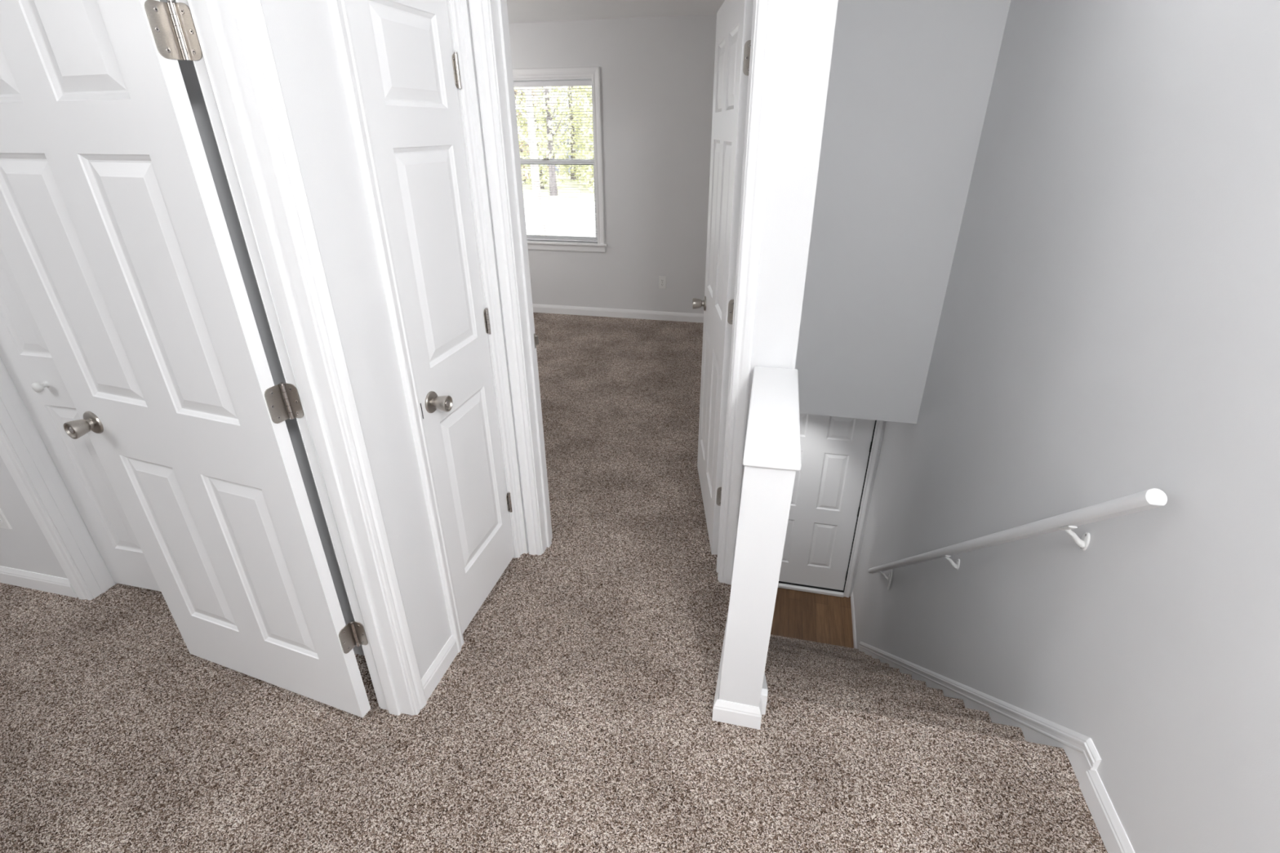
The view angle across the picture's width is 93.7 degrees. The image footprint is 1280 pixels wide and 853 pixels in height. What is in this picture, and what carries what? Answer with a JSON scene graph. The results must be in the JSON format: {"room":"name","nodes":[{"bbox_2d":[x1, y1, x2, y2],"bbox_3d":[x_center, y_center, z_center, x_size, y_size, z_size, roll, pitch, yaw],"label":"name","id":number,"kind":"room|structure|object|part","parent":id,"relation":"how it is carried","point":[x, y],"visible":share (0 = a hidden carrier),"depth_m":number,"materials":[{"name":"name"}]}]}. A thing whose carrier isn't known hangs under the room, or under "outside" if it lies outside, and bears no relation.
{"room":"upstairs hallway landing","nodes":[
{"label":"upstairs hallway landing","id":0,"kind":"room"},
{"bbox_2d":[0,0,354,624],"bbox_3d":[-2.279,-0.448,1.903,3.089,2.430,0.115,6,27,12],"label":"wall","id":1,"kind":"structure","parent":0,"point":[24,547],"depth_m":1.81,"materials":[{"name":"paint"}]},
{"bbox_2d":[0,508,12,529],"bbox_3d":[-2.424,0.338,2.263,0.070,0.115,0.008,6,27,12],"label":"wall outlet","id":2,"kind":"object","parent":1,"relation":"attached to","point":[4,523],"visible":1,"depth_m":2.27,"materials":[{"name":"white plastic"}]},
{"bbox_2d":[0,356,117,599],"bbox_3d":[-1.612,-0.246,1.829,1.213,2.128,0.148,6,27,12],"label":"door frame","id":3,"kind":"structure","parent":1,"relation":"attached to","point":[24,452],"depth_m":2.18,"materials":[{"name":"white paint"}]},
{"bbox_3d":[-1.627,-0.217,1.772,1.213,2.128,0.016,6,27,12],"label":"casing","id":4,"kind":"part","parent":3,"relation":"part of","materials":[{"name":"white paint"}]},
{"bbox_2d":[0,246,160,591],"bbox_3d":[-1.607,-0.217,1.866,1.081,2.020,0.068,6,27,12],"label":"door","id":5,"kind":"structure","parent":1,"relation":"in","point":[24,353],"depth_m":2.11,"materials":[{"name":"white paint"}]},
{"bbox_3d":[-1.988,-0.133,1.991,0.035,0.035,0.038,6,27,12],"label":"knob","id":6,"kind":"part","parent":5,"relation":"part of","materials":[{"name":"white plastic"}]},
{"bbox_2d":[0,565,364,655],"bbox_3d":[-2.300,0.655,2.321,3.089,0.083,0.125,6,27,12],"label":"baseboard","id":7,"kind":"structure","parent":1,"relation":"attached to","point":[25,579],"depth_m":2.39,"materials":[{"name":"white paint"}]},
{"bbox_2d":[260,0,451,679],"bbox_3d":[-1.030,0.302,0.381,0.117,2.430,3.930,6,27,12],"label":"wall","id":8,"kind":"structure","parent":0,"point":[301,33],"depth_m":1.44,"materials":[{"name":"paint"}]},
{"bbox_2d":[0,0,370,717],"bbox_3d":[-1.201,-0.061,1.519,0.792,2.032,0.154,10,28,20],"label":"door","id":9,"kind":"structure","parent":8,"relation":"in","point":[115,239],"depth_m":1.42,"materials":[{"name":"white paint"}]},
{"bbox_3d":[-1.529,0.000,1.645,0.050,0.050,0.059,9,28,18],"label":"knob","id":10,"kind":"part","parent":9,"relation":"part of","materials":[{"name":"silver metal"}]},
{"bbox_2d":[175,0,426,715],"bbox_3d":[-0.869,0.136,1.062,0.150,2.120,0.945,6,27,12],"label":"door frame","id":11,"kind":"structure","parent":8,"relation":"attached to","point":[237,72],"depth_m":1.32,"materials":[{"name":"white paint"}]},
{"bbox_2d":[346,0,514,633],"bbox_3d":[-0.581,-0.259,1.911,0.094,2.032,0.468,6,27,12],"label":"door","id":12,"kind":"structure","parent":8,"relation":"in","point":[409,68],"depth_m":1.79,"materials":[{"name":"white paint"}]},
{"bbox_3d":[-0.604,-0.071,1.810,0.059,0.050,0.050,6,27,12],"label":"knob","id":13,"kind":"part","parent":12,"relation":"part of","materials":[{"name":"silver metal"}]},
{"bbox_2d":[421,635,457,702],"bbox_3d":[-0.669,0.803,2.006,0.012,0.083,0.219,6,27,12],"label":"baseboard","id":14,"kind":"structure","parent":8,"relation":"attached to","point":[435,673],"depth_m":2.00,"materials":[{"name":"white paint"}]},
{"bbox_2d":[515,86,565,235],"bbox_3d":[-4.864,-13.902,25.361,2.951,11.489,2.954,20,33,35],"label":"tree","id":15,"kind":"object","parent":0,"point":[535,177],"visible":0.19,"depth_m":26.02,"materials":[{"name":"green plant"}]},
{"bbox_2d":[0,312,1107,852],"bbox_3d":[-1.226,0.692,2.396,5.157,0.060,8.015,6,27,12],"label":"floor","id":16,"kind":"structure","parent":0,"point":[573,713],"depth_m":1.82,"materials":[{"name":"brown carpet"}]},
{"bbox_2d":[508,13,716,314],"bbox_3d":[-0.387,-2.203,5.413,4.020,2.430,0.140,6,27,12],"label":"wall","id":17,"kind":"structure","parent":0,"point":[657,73],"depth_m":5.14,"materials":[{"name":"paint"}]},
{"bbox_2d":[512,66,607,252],"bbox_3d":[-0.834,-2.373,5.434,1.118,1.489,0.180,6,27,12],"label":"window","id":18,"kind":"structure","parent":17,"relation":"in","point":[572,73],"depth_m":5.28,"materials":[{"name":"white paint"}]},
{"bbox_2d":[513,80,597,241],"bbox_3d":[-0.840,-2.355,5.407,0.908,1.312,0.037,6,27,12],"label":"window blind","id":19,"kind":"object","parent":18,"relation":"attached to","point":[580,82],"visible":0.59,"depth_m":5.31,"materials":[{"name":"white plastic"}]},
{"bbox_3d":[-0.839,-2.346,5.418,0.001,1.263,0.002,6,27,12],"label":"ladder cord","id":20,"kind":"part","parent":19,"relation":"part of","materials":[{"name":"white fabric"}]},
{"bbox_3d":[-0.842,-2.926,5.128,0.908,0.040,0.028,6,27,12],"label":"head rail","id":21,"kind":"part","parent":19,"relation":"part of","materials":[{"name":"white plastic"}]},
{"bbox_3d":[-0.836,-1.776,5.701,0.904,0.014,0.022,6,27,12],"label":"rail","id":22,"kind":"part","parent":19,"relation":"part of","materials":[{"name":"white plastic"}]},
{"bbox_3d":[-0.537,-2.316,5.354,0.001,1.263,0.002,6,27,12],"label":"ladder cord","id":23,"kind":"part","parent":19,"relation":"part of","materials":[{"name":"white fabric"}]},
{"bbox_3d":[-0.823,-2.688,5.330,0.920,0.667,0.028,6,27,12],"label":"sash","id":24,"kind":"part","parent":18,"relation":"part of","materials":[{"name":"white plastic"}]},
{"bbox_3d":[-0.827,-2.096,5.589,0.920,0.712,0.028,6,27,12],"label":"sash","id":25,"kind":"part","parent":18,"relation":"part of","materials":[{"name":"white plastic"}]},
{"bbox_2d":[532,303,703,323],"bbox_3d":[-0.905,-0.379,4.387,3.550,0.083,3.470,6,27,12],"label":"baseboard","id":26,"kind":"structure","parent":17,"relation":"attached to","point":[547,308],"depth_m":5.82,"materials":[{"name":"white paint"}]},
{"bbox_2d":[658,275,666,288],"bbox_3d":[0.209,-1.343,5.600,0.070,0.115,0.008,6,27,12],"label":"wall outlet","id":27,"kind":"object","parent":17,"relation":"attached to","point":[662,280],"visible":1,"depth_m":5.60,"materials":[{"name":"white plastic"}]},
{"bbox_2d":[506,0,724,23],"bbox_3d":[-1.236,-1.569,1.284,5.397,0.120,8.275,6,27,12],"label":"ceiling","id":28,"kind":"structure","parent":0,"point":[518,11],"depth_m":4.38,"materials":[{"name":"paint"}]},
{"bbox_2d":[718,466,795,706],"bbox_3d":[0.378,0.367,1.930,0.142,0.922,0.643,6,27,12],"label":"wall","id":29,"kind":"structure","parent":0,"point":[766,493],"depth_m":1.60,"materials":[{"name":"paint"}]},
{"bbox_2d":[711,607,762,729],"bbox_3d":[0.368,0.746,2.109,0.147,0.083,0.634,6,27,12],"label":"baseboard","id":30,"kind":"structure","parent":29,"relation":"attached to","point":[726,712],"depth_m":1.83,"materials":[{"name":"white paint"}]},
{"bbox_2d":[742,366,800,471],"bbox_3d":[0.379,-0.047,1.705,0.149,0.019,0.644,6,27,12],"label":"wall cap","id":31,"kind":"object","parent":29,"relation":"on","point":[772,439],"visible":1,"depth_m":1.61,"materials":[{"name":"white paint"}]},
{"bbox_2d":[737,0,838,528],"bbox_3d":[-1.262,-0.646,2.290,3.670,2.430,0.115,6,27,12],"label":"wall","id":32,"kind":"structure","parent":0,"point":[806,31],"depth_m":1.74,"materials":[{"name":"paint"}]},
{"bbox_2d":[328,0,780,653],"bbox_3d":[-0.193,-0.274,1.871,1.053,2.128,0.714,6,27,12],"label":"door frame","id":33,"kind":"structure","parent":32,"relation":"attached to","point":[485,22],"depth_m":1.92,"materials":[{"name":"white paint"}]},
{"bbox_3d":[-0.398,-0.322,2.273,0.009,0.057,0.044,6,27,12],"label":"strike plate","id":34,"kind":"part","parent":33,"relation":"part of","materials":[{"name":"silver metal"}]},
{"bbox_2d":[692,0,753,554],"bbox_3d":[0.297,-0.521,2.429,0.155,2.032,0.801,2,26,4],"label":"door","id":35,"kind":"structure","parent":32,"relation":"in","point":[734,17],"depth_m":2.25,"materials":[{"name":"white paint"}]},
{"bbox_3d":[0.275,-0.571,2.786,0.059,0.050,0.050,0,26,0],"label":"knob","id":36,"kind":"part","parent":35,"relation":"part of","materials":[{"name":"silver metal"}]},
{"bbox_2d":[770,587,853,648],"bbox_3d":[0.865,1.796,5.869,2.407,0.050,1.062,6,27,12],"label":"floor","id":37,"kind":"structure","parent":0,"point":[797,615],"depth_m":5.74,"materials":[{"name":"brown wood"}]},
{"bbox_2d":[777,582,844,597],"bbox_3d":[1.582,1.627,6.103,0.935,0.037,0.080,6,27,12],"label":"threshold","id":38,"kind":"object","parent":37,"relation":"on","point":[824,592],"visible":0.59,"depth_m":6.04,"materials":[{"name":"white paint"}]},
{"bbox_2d":[764,634,1066,755],"bbox_3d":[1.129,1.477,3.587,0.890,2.550,2.695,6,27,12],"label":"staircase","id":39,"kind":"structure","parent":37,"relation":"on","point":[837,679],"depth_m":2.43,"materials":[{"name":"brown carpet"}]},
{"bbox_2d":[848,421,885,596],"bbox_3d":[1.068,0.470,5.735,2.400,2.442,0.150,6,27,12],"label":"wall","id":40,"kind":"structure","parent":0,"point":[884,422],"depth_m":5.51,"materials":[{"name":"paint"}]},
{"bbox_2d":[778,413,876,592],"bbox_3d":[1.582,0.696,5.627,0.929,2.052,0.094,6,27,12],"label":"door","id":41,"kind":"structure","parent":40,"relation":"in","point":[828,485],"depth_m":5.60,"materials":[{"name":"white paint"}]},
{"bbox_2d":[844,420,883,597],"bbox_3d":[1.586,0.671,5.662,1.038,2.142,0.116,6,27,12],"label":"door frame","id":42,"kind":"structure","parent":40,"relation":"attached to","point":[878,427],"depth_m":5.50,"materials":[{"name":"white paint"}]},
{"bbox_2d":[795,0,1010,423],"bbox_3d":[1.401,-1.221,3.540,0.887,2.538,0.110,6,27,12],"label":"wall header","id":43,"kind":"structure","parent":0,"point":[910,82],"depth_m":3.41,"materials":[{"name":"paint"}]},
{"bbox_2d":[852,0,1279,852],"bbox_3d":[1.374,0.945,1.925,0.150,4.980,7.162,6,27,12],"label":"wall","id":44,"kind":"structure","parent":0,"point":[1108,329],"depth_m":1.69,"materials":[{"name":"paint"}]},
{"bbox_2d":[850,591,857,648],"bbox_3d":[1.990,1.857,5.584,0.012,0.083,0.867,7,27,13],"label":"baseboard","id":45,"kind":"structure","parent":44,"relation":"attached to","point":[855,643],"depth_m":5.61,"materials":[{"name":"white paint"}]},
{"bbox_2d":[857,641,1101,784],"bbox_3d":[1.555,1.481,3.428,0.015,2.681,2.811,6,27,12],"label":"skirt board","id":46,"kind":"object","parent":44,"relation":"attached to","point":[1080,749],"visible":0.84,"depth_m":2.13,"materials":[{"name":"white paint"}]},
{"bbox_2d":[867,488,1167,589],"bbox_3d":[1.512,0.642,3.011,0.089,2.340,2.590,6,27,12],"label":"handrail","id":47,"kind":"object","parent":44,"relation":"attached to","point":[1153,498],"visible":1,"depth_m":1.79,"materials":[{"name":"white paint"}]},
{"bbox_3d":[1.762,1.077,4.234,0.008,0.185,0.085,6,27,12],"label":"plate","id":48,"kind":"part","parent":47,"relation":"part of","materials":[{"name":"white plastic"}]},
{"bbox_3d":[1.525,0.663,2.883,0.007,0.062,0.036,6,27,12],"label":"wall plate","id":49,"kind":"part","parent":47,"relation":"part of","materials":[{"name":"white plastic"}]},
{"bbox_3d":[1.325,0.342,1.788,0.007,0.062,0.036,6,27,12],"label":"wall plate","id":50,"kind":"part","parent":47,"relation":"part of","materials":[{"name":"white plastic"}]},
{"bbox_2d":[1079,768,1135,852],"bbox_3d":[0.854,1.681,0.215,0.012,0.090,3.305,6,27,12],"label":"baseboard","id":51,"kind":"structure","parent":44,"relation":"attached to","point":[1113,836],"depth_m":1.55,"materials":[{"name":"white paint"}]},
{"bbox_3d":[0.824,0.000,3.833,0.120,4.980,4.175,6,27,12],"label":"wall","id":52,"kind":"structure","parent":0,"visible":0},
{"bbox_2d":[760,671,768,715],"bbox_3d":[0.698,1.417,3.614,0.022,2.638,2.715,6,27,12],"label":"skirt board","id":53,"kind":"object","parent":52,"relation":"attached to","point":[764,693],"visible":0.3,"depth_m":1.86,"materials":[{"name":"white paint"}]},
{"label":"outside","id":54,"kind":"structure","parent":0,"visible":0},
{"bbox_2d":[522,172,594,201],"bbox_3d":[0.945,-26.815,64.381,90.000,0.200,124.085,6,27,12],"label":"ground","id":55,"kind":"structure","parent":54,"point":[562,189],"depth_m":48.01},
{"bbox_2d":[514,86,548,183],"bbox_3d":[-11.062,-27.681,52.909,5.006,11.693,4.576,6,27,12],"label":"tree","id":56,"kind":"object","parent":55,"relation":"on","point":[515,91],"visible":0.03,"depth_m":53.75,"materials":[{"name":"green plant"}]},
{"bbox_2d":[514,86,568,188],"bbox_3d":[-8.603,-25.148,47.843,4.721,11.645,4.371,6,27,12],"label":"tree","id":57,"kind":"object","parent":55,"relation":"on","point":[541,174],"visible":0.21,"depth_m":48.84,"materials":[{"name":"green plant"}]},
{"bbox_2d":[532,86,573,195],"bbox_3d":[-6.328,-22.829,43.203,3.397,11.594,3.613,-7,27,-13],"label":"tree","id":58,"kind":"object","parent":55,"relation":"on","point":[553,192],"visible":0.39,"depth_m":43.56,"materials":[{"name":"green plant"}]},
{"bbox_2d":[520,112,586,173],"bbox_3d":[-10.604,-34.055,71.883,16.200,6.200,9.200,6,27,12],"label":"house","id":59,"kind":"structure","parent":55,"relation":"on","point":[557,170],"depth_m":68.78,"materials":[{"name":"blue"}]},
{"bbox_2d":[549,86,587,180],"bbox_3d":[-6.531,-29.553,56.585,5.147,11.720,4.890,6,27,12],"label":"tree","id":60,"kind":"object","parent":55,"relation":"on","point":[571,149],"visible":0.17,"depth_m":57.26,"materials":[{"name":"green plant"}]},
{"bbox_2d":[567,85,594,183],"bbox_3d":[-4.462,-26.810,51.096,4.452,11.679,4.067,6,27,12],"label":"tree","id":61,"kind":"object","parent":55,"relation":"on","point":[577,91],"visible":0.15,"depth_m":51.98,"materials":[{"name":"green plant"}]},
{"bbox_2d":[572,85,594,191],"bbox_3d":[-3.394,-23.945,45.319,4.186,11.692,4.003,6,27,12],"label":"tree","id":62,"kind":"object","parent":55,"relation":"on","point":[588,168],"visible":0.23,"depth_m":45.91,"materials":[{"name":"green plant"}]},
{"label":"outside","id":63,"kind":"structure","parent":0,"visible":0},
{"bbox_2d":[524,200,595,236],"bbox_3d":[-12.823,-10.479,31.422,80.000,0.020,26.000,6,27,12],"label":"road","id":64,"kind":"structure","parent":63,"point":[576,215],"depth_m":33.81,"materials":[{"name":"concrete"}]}
]}

